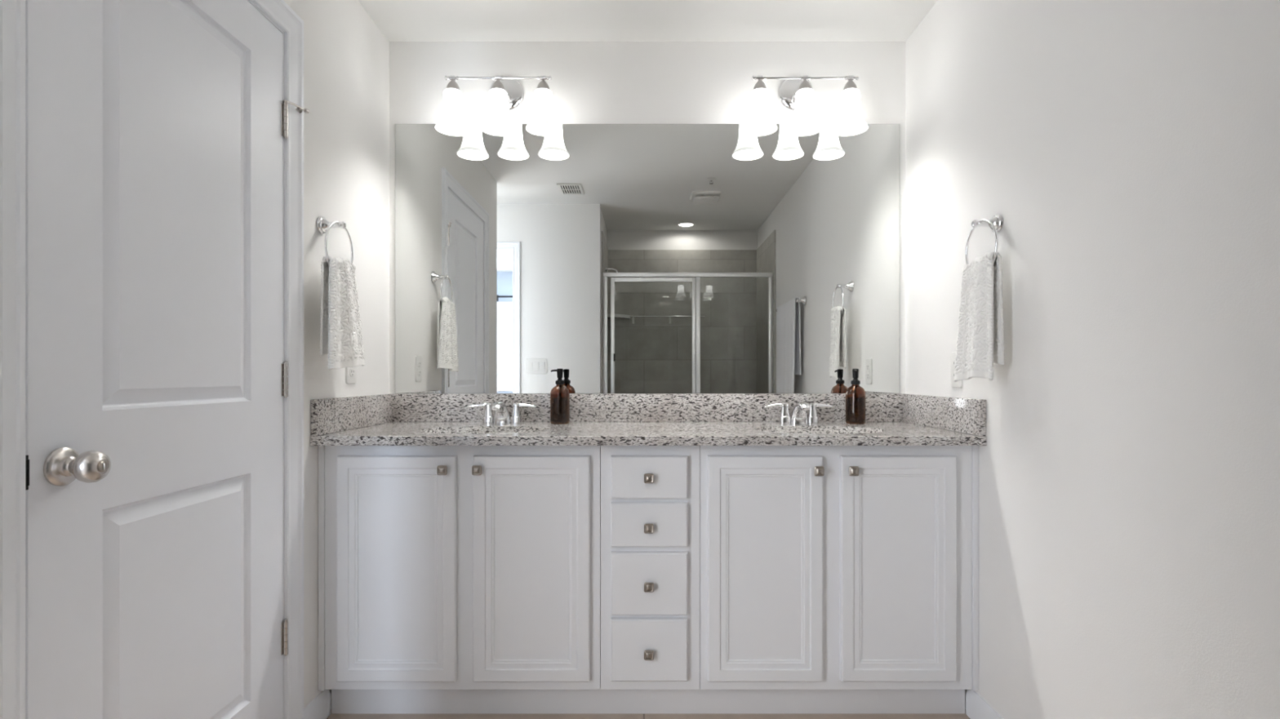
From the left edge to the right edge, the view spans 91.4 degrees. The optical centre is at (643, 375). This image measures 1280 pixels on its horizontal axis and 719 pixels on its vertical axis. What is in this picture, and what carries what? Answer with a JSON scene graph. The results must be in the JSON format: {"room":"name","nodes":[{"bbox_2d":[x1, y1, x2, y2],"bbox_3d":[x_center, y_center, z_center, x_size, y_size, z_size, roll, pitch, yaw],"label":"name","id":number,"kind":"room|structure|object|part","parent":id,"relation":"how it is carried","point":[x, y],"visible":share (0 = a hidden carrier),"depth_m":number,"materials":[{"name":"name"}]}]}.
{"room":"bathroom","nodes":[
{"label":"bathroom","id":0,"kind":"room"},
{"bbox_2d":[283,0,389,709],"bbox_3d":[-1.050,-0.120,1.541,0.110,2.366,1.792,0,0,0],"label":"wall","id":1,"kind":"structure","parent":0,"point":[346,55],"depth_m":2.06,"materials":[{"name":"white paint"}]},
{"bbox_2d":[0,0,303,718],"bbox_3d":[-1.041,0.022,1.361,0.128,2.082,0.870,0,0,0],"label":"door frame","id":2,"kind":"structure","parent":1,"relation":"attached to","point":[12,12],"depth_m":0.99,"materials":[{"name":"white paint"}]},
{"bbox_2d":[25,0,309,718],"bbox_3d":[-0.974,0.056,1.391,0.110,1.991,0.778,0,0,0],"label":"door","id":3,"kind":"structure","parent":1,"relation":"in","point":[157,379],"depth_m":1.26,"materials":[{"name":"white paint"}]},
{"bbox_3d":[-1.002,0.157,1.004,0.023,0.056,0.006,0,0,0],"label":"latch plate","id":4,"kind":"part","parent":3,"relation":"part of","materials":[{"name":"black plastic"}]},
{"bbox_3d":[-0.949,0.156,1.065,0.053,0.055,0.055,0,0,0],"label":"knob","id":5,"kind":"part","parent":3,"relation":"part of","materials":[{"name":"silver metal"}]},
{"bbox_2d":[303,689,330,718],"bbox_3d":[-0.989,1.020,1.877,0.013,0.086,0.160,0,0,0],"label":"baseboard","id":6,"kind":"structure","parent":1,"relation":"attached to","point":[319,708],"depth_m":1.90,"materials":[{"name":"white paint"}]},
{"bbox_2d":[316,216,353,266],"bbox_3d":[-0.957,-0.393,1.912,0.074,0.193,0.173,0,0,0],"label":"towel ring","id":7,"kind":"object","parent":1,"relation":"attached to","point":[323,225],"visible":0.8,"depth_m":1.91,"materials":[{"name":"silver metal"}]},
{"bbox_3d":[-0.941,-0.462,1.922,0.042,0.022,0.042,0,0,0],"label":"post","id":8,"kind":"part","parent":7,"relation":"part of","materials":[{"name":"silver metal"}]},
{"bbox_2d":[319,255,364,369],"bbox_3d":[-0.927,-0.191,1.936,0.067,0.350,0.256,0,0,0],"label":"hand towel","id":9,"kind":"object","parent":7,"relation":"hanging from","point":[340,330],"visible":0.99,"depth_m":1.89,"materials":[{"name":"white fabric"}]},
{"bbox_2d":[345,366,356,384],"bbox_3d":[-0.991,-0.029,2.115,0.008,0.118,0.072,0,0,0],"label":"wall outlet","id":10,"kind":"object","parent":1,"relation":"attached to","point":[350,372],"visible":0.47,"depth_m":2.11,"materials":[{"name":"white plastic"}]},
{"bbox_2d":[349,368,355,376],"bbox_3d":[-0.990,-0.009,2.115,0.005,0.029,0.034,0,0,0],"label":"receptacle","id":11,"kind":"object","parent":10,"relation":"attached to","point":[352,371],"depth_m":2.11,"materials":[{"name":"white plastic"}]},
{"bbox_2d":[389,41,905,394],"bbox_3d":[0.013,-0.120,2.493,2.237,2.366,0.110,0,0,0],"label":"wall","id":12,"kind":"structure","parent":0,"point":[592,82],"depth_m":2.44,"materials":[{"name":"white paint"}]},
{"bbox_2d":[435,75,560,136],"bbox_3d":[-0.537,-1.036,2.335,0.460,0.263,0.204,0,0,0],"label":"vanity light","id":13,"kind":"object","parent":12,"relation":"attached to","point":[505,94],"visible":1,"depth_m":2.28,"materials":[{"name":"white glass"}]},
{"bbox_3d":[-0.703,-0.974,2.297,0.128,0.140,0.128,0,0,0],"label":"lamp shade","id":14,"kind":"part","parent":13,"relation":"part of","materials":[{"name":"white glass"}]},
{"bbox_3d":[-0.537,-0.974,2.297,0.128,0.140,0.128,0,0,0],"label":"lamp shade","id":15,"kind":"part","parent":13,"relation":"part of","materials":[{"name":"white glass"}]},
{"bbox_3d":[-0.537,-1.074,2.360,0.044,0.049,0.130,0,0,0],"label":"arm","id":16,"kind":"part","parent":13,"relation":"part of","materials":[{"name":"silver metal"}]},
{"bbox_3d":[-0.371,-0.974,2.297,0.128,0.140,0.128,0,0,0],"label":"lamp shade","id":17,"kind":"part","parent":13,"relation":"part of","materials":[{"name":"white glass"}]},
{"bbox_2d":[391,394,902,422],"bbox_3d":[0.013,0.127,2.426,2.015,0.108,0.020,0,0,0],"label":"backsplash","id":18,"kind":"structure","parent":12,"relation":"attached to","point":[405,407],"depth_m":2.42,"materials":[{"name":"stone"}]},
{"bbox_2d":[395,124,899,393],"bbox_3d":[0.013,-0.454,2.434,1.967,1.051,0.006,0,0,0],"label":"wall mirror","id":19,"kind":"object","parent":12,"relation":"attached to","point":[617,258],"visible":1,"depth_m":2.43,"materials":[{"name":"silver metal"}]},
{"bbox_2d":[742,75,868,136],"bbox_3d":[0.593,-1.036,2.335,0.460,0.263,0.204,0,0,0],"label":"vanity light","id":20,"kind":"object","parent":12,"relation":"attached to","point":[796,93],"visible":1,"depth_m":2.28,"materials":[{"name":"white glass"}]},
{"bbox_3d":[0.427,-0.974,2.297,0.128,0.140,0.128,0,0,0],"label":"lamp shade","id":21,"kind":"part","parent":20,"relation":"part of","materials":[{"name":"white glass"}]},
{"bbox_3d":[0.593,-1.074,2.360,0.044,0.049,0.130,0,0,0],"label":"arm","id":22,"kind":"part","parent":20,"relation":"part of","materials":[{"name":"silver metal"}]},
{"bbox_3d":[0.593,-0.974,2.297,0.128,0.140,0.128,0,0,0],"label":"lamp shade","id":23,"kind":"part","parent":20,"relation":"part of","materials":[{"name":"white glass"}]},
{"bbox_3d":[0.759,-0.974,2.297,0.128,0.140,0.128,0,0,0],"label":"lamp shade","id":24,"kind":"part","parent":20,"relation":"part of","materials":[{"name":"white glass"}]},
{"bbox_2d":[357,0,937,41],"bbox_3d":[-1.075,-1.353,-0.250,4.650,0.100,5.900,0,0,0],"label":"ceiling","id":25,"kind":"structure","parent":0,"point":[399,20],"depth_m":2.29,"materials":[{"name":"white paint"}]},
{"bbox_2d":[326,709,969,718],"bbox_3d":[-1.075,1.113,-0.250,4.650,0.100,5.900,0,0,0],"label":"floor","id":26,"kind":"structure","parent":0,"point":[965,716],"depth_m":1.94,"materials":[{"name":"brown wood"}]},
{"bbox_2d":[318,445,600,690],"bbox_3d":[-0.564,0.586,2.139,0.861,0.752,0.555,0,0,0],"label":"base cabinet","id":27,"kind":"object","parent":26,"relation":"on","point":[441,567],"visible":0.97,"depth_m":1.90,"materials":[{"name":"white paint"}]},
{"bbox_3d":[-0.751,0.587,1.895,0.360,0.683,0.020,0,0,0],"label":"door","id":28,"kind":"part","parent":27,"relation":"part of","materials":[{"name":"white paint"}]},
{"bbox_3d":[-0.604,0.285,1.873,0.030,0.030,0.024,0,0,0],"label":"knob","id":29,"kind":"part","parent":27,"relation":"part of","materials":[{"name":"grey metal"}]},
{"bbox_3d":[-0.500,0.285,1.873,0.030,0.030,0.024,0,0,0],"label":"knob","id":30,"kind":"part","parent":27,"relation":"part of","materials":[{"name":"grey metal"}]},
{"bbox_3d":[-0.341,0.587,1.895,0.353,0.683,0.020,0,0,0],"label":"door","id":31,"kind":"part","parent":27,"relation":"part of","materials":[{"name":"white paint"}]},
{"bbox_2d":[310,422,986,445],"bbox_3d":[0.013,0.196,2.147,2.015,0.028,0.577,0,0,0],"label":"countertop","id":32,"kind":"structure","parent":27,"relation":"on","point":[392,433],"depth_m":1.91,"materials":[{"name":"stone"}]},
{"bbox_2d":[311,394,391,435],"bbox_3d":[-0.984,0.127,2.138,0.020,0.108,0.556,0,0,0],"label":"side splash","id":33,"kind":"object","parent":32,"relation":"on","point":[328,415],"visible":1,"depth_m":2.06,"materials":[{"name":"stone"}]},
{"bbox_2d":[467,401,536,423],"bbox_3d":[-0.534,0.140,2.309,0.258,0.084,0.134,0,0,0],"label":"faucet","id":34,"kind":"object","parent":32,"relation":"on","point":[502,415],"visible":1,"depth_m":2.33,"materials":[{"name":"silver metal"}]},
{"bbox_3d":[-0.622,0.114,2.352,0.082,0.017,0.020,0,0,0],"label":"lever","id":35,"kind":"part","parent":34,"relation":"part of","materials":[{"name":"silver metal"}]},
{"bbox_3d":[-0.587,0.143,2.353,0.038,0.077,0.038,0,0,0],"label":"handle","id":36,"kind":"part","parent":34,"relation":"part of","materials":[{"name":"silver metal"}]},
{"bbox_3d":[-0.534,0.140,2.309,0.065,0.084,0.134,0,0,0],"label":"spout","id":37,"kind":"part","parent":34,"relation":"part of","materials":[{"name":"silver metal"}]},
{"bbox_3d":[-0.481,0.143,2.353,0.038,0.077,0.038,0,0,0],"label":"handle","id":38,"kind":"part","parent":34,"relation":"part of","materials":[{"name":"silver metal"}]},
{"bbox_3d":[-0.446,0.114,2.352,0.082,0.017,0.020,0,0,0],"label":"lever","id":39,"kind":"part","parent":34,"relation":"part of","materials":[{"name":"silver metal"}]},
{"bbox_2d":[550,368,569,424],"bbox_3d":[-0.315,0.079,2.335,0.072,0.207,0.072,0,0,0],"label":"soap bottle","id":40,"kind":"object","parent":32,"relation":"on","point":[559,394],"visible":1,"depth_m":2.31,"materials":[{"name":"brown glass"}]},
{"bbox_2d":[764,401,833,423],"bbox_3d":[0.583,0.140,2.309,0.258,0.084,0.134,0,0,0],"label":"faucet","id":41,"kind":"object","parent":32,"relation":"on","point":[798,415],"visible":1,"depth_m":2.33,"materials":[{"name":"silver metal"}]},
{"bbox_3d":[0.495,0.114,2.352,0.082,0.017,0.020,0,0,0],"label":"lever","id":42,"kind":"part","parent":41,"relation":"part of","materials":[{"name":"silver metal"}]},
{"bbox_3d":[0.530,0.143,2.353,0.038,0.077,0.038,0,0,0],"label":"handle","id":43,"kind":"part","parent":41,"relation":"part of","materials":[{"name":"silver metal"}]},
{"bbox_3d":[0.583,0.140,2.309,0.065,0.084,0.134,0,0,0],"label":"spout","id":44,"kind":"part","parent":41,"relation":"part of","materials":[{"name":"silver metal"}]},
{"bbox_3d":[0.635,0.143,2.353,0.038,0.077,0.038,0,0,0],"label":"handle","id":45,"kind":"part","parent":41,"relation":"part of","materials":[{"name":"silver metal"}]},
{"bbox_3d":[0.671,0.114,2.352,0.082,0.017,0.020,0,0,0],"label":"lever","id":46,"kind":"part","parent":41,"relation":"part of","materials":[{"name":"silver metal"}]},
{"bbox_2d":[845,368,865,424],"bbox_3d":[0.793,0.079,2.340,0.072,0.207,0.072,0,0,0],"label":"soap bottle","id":47,"kind":"object","parent":32,"relation":"on","point":[855,394],"visible":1,"depth_m":2.31,"materials":[{"name":"brown glass"}]},
{"bbox_2d":[902,394,986,435],"bbox_3d":[1.011,0.127,2.138,0.020,0.108,0.556,0,0,0],"label":"side splash","id":48,"kind":"object","parent":32,"relation":"on","point":[966,415],"visible":1,"depth_m":2.06,"materials":[{"name":"stone"}]},
{"bbox_2d":[331,687,964,714],"bbox_3d":[0.013,1.012,1.963,1.988,0.102,0.012,0,0,0],"label":"toe kick","id":49,"kind":"object","parent":26,"relation":"on","point":[600,701],"visible":0.56,"depth_m":1.96,"materials":[{"name":"white paint"}]},
{"bbox_2d":[600,445,699,689],"bbox_3d":[0.019,0.585,2.139,0.304,0.750,0.555,0,0,0],"label":"base cabinet","id":50,"kind":"object","parent":26,"relation":"on","point":[650,495],"visible":0.99,"depth_m":1.89,"materials":[{"name":"white paint"}]},
{"bbox_3d":[0.016,0.834,1.895,0.232,0.187,0.020,0,0,0],"label":"drawer","id":51,"kind":"part","parent":50,"relation":"part of","materials":[{"name":"white paint"}]},
{"bbox_3d":[0.015,0.839,1.873,0.030,0.030,0.024,0,0,0],"label":"knob","id":52,"kind":"part","parent":50,"relation":"part of","materials":[{"name":"grey metal"}]},
{"bbox_3d":[0.016,0.632,1.895,0.232,0.189,0.020,0,0,0],"label":"drawer","id":53,"kind":"part","parent":50,"relation":"part of","materials":[{"name":"white paint"}]},
{"bbox_3d":[0.015,0.636,1.873,0.030,0.030,0.024,0,0,0],"label":"knob","id":54,"kind":"part","parent":50,"relation":"part of","materials":[{"name":"grey metal"}]},
{"bbox_3d":[0.016,0.455,1.895,0.232,0.133,0.020,0,0,0],"label":"drawer","id":55,"kind":"part","parent":50,"relation":"part of","materials":[{"name":"white paint"}]},
{"bbox_3d":[0.015,0.459,1.873,0.030,0.030,0.024,0,0,0],"label":"knob","id":56,"kind":"part","parent":50,"relation":"part of","materials":[{"name":"grey metal"}]},
{"bbox_3d":[0.016,0.310,1.895,0.232,0.129,0.020,0,0,0],"label":"drawer","id":57,"kind":"part","parent":50,"relation":"part of","materials":[{"name":"white paint"}]},
{"bbox_3d":[0.015,0.309,1.873,0.030,0.030,0.024,0,0,0],"label":"knob","id":58,"kind":"part","parent":50,"relation":"part of","materials":[{"name":"grey metal"}]},
{"bbox_2d":[699,445,978,690],"bbox_3d":[0.596,0.586,2.139,0.850,0.752,0.555,0,0,0],"label":"base cabinet","id":59,"kind":"object","parent":26,"relation":"on","point":[822,567],"visible":0.94,"depth_m":1.90,"materials":[{"name":"white paint"}]},
{"bbox_3d":[0.367,0.587,1.895,0.348,0.683,0.020,0,0,0],"label":"door","id":60,"kind":"part","parent":59,"relation":"part of","materials":[{"name":"white paint"}]},
{"bbox_3d":[0.525,0.288,1.873,0.030,0.030,0.024,0,0,0],"label":"knob","id":61,"kind":"part","parent":59,"relation":"part of","materials":[{"name":"grey metal"}]},
{"bbox_3d":[0.629,0.288,1.873,0.030,0.030,0.024,0,0,0],"label":"knob","id":62,"kind":"part","parent":59,"relation":"part of","materials":[{"name":"grey metal"}]},
{"bbox_3d":[0.772,0.587,1.895,0.349,0.683,0.020,0,0,0],"label":"door","id":63,"kind":"part","parent":59,"relation":"part of","materials":[{"name":"white paint"}]},
{"bbox_2d":[905,0,1279,718],"bbox_3d":[1.077,-0.120,0.789,0.110,2.366,3.298,0,0,0],"label":"wall","id":64,"kind":"structure","parent":0,"point":[1126,152],"depth_m":1.37,"materials":[{"name":"white paint"}]},
{"bbox_2d":[951,351,963,388],"bbox_3d":[1.018,-0.017,2.035,0.008,0.118,0.072,0,0,0],"label":"wall outlet","id":65,"kind":"object","parent":64,"relation":"attached to","point":[959,384],"visible":0.47,"depth_m":2.05,"materials":[{"name":"white plastic"}]},
{"bbox_2d":[964,213,1003,264],"bbox_3d":[0.984,-0.371,1.778,0.074,0.187,0.165,0,0,0],"label":"towel ring","id":66,"kind":"object","parent":64,"relation":"attached to","point":[995,224],"visible":0.84,"depth_m":1.79,"materials":[{"name":"silver metal"}]},
{"bbox_2d":[954,251,1004,382],"bbox_3d":[0.954,-0.161,1.780,0.067,0.362,0.174,0,0,0],"label":"hand towel","id":67,"kind":"object","parent":66,"relation":"hanging from","point":[980,339],"visible":0.99,"depth_m":1.74,"materials":[{"name":"white fabric"}]},
{"bbox_3d":[0.968,-0.437,1.800,0.042,0.022,0.042,0,0,0],"label":"post","id":68,"kind":"part","parent":66,"relation":"part of","materials":[{"name":"silver metal"}]},
{"bbox_2d":[965,689,1003,718],"bbox_3d":[1.016,1.020,0.996,0.013,0.086,1.922,0,0,0],"label":"baseboard","id":69,"kind":"structure","parent":64,"relation":"attached to","point":[976,708],"depth_m":1.89,"materials":[{"name":"white paint"}]}
]}

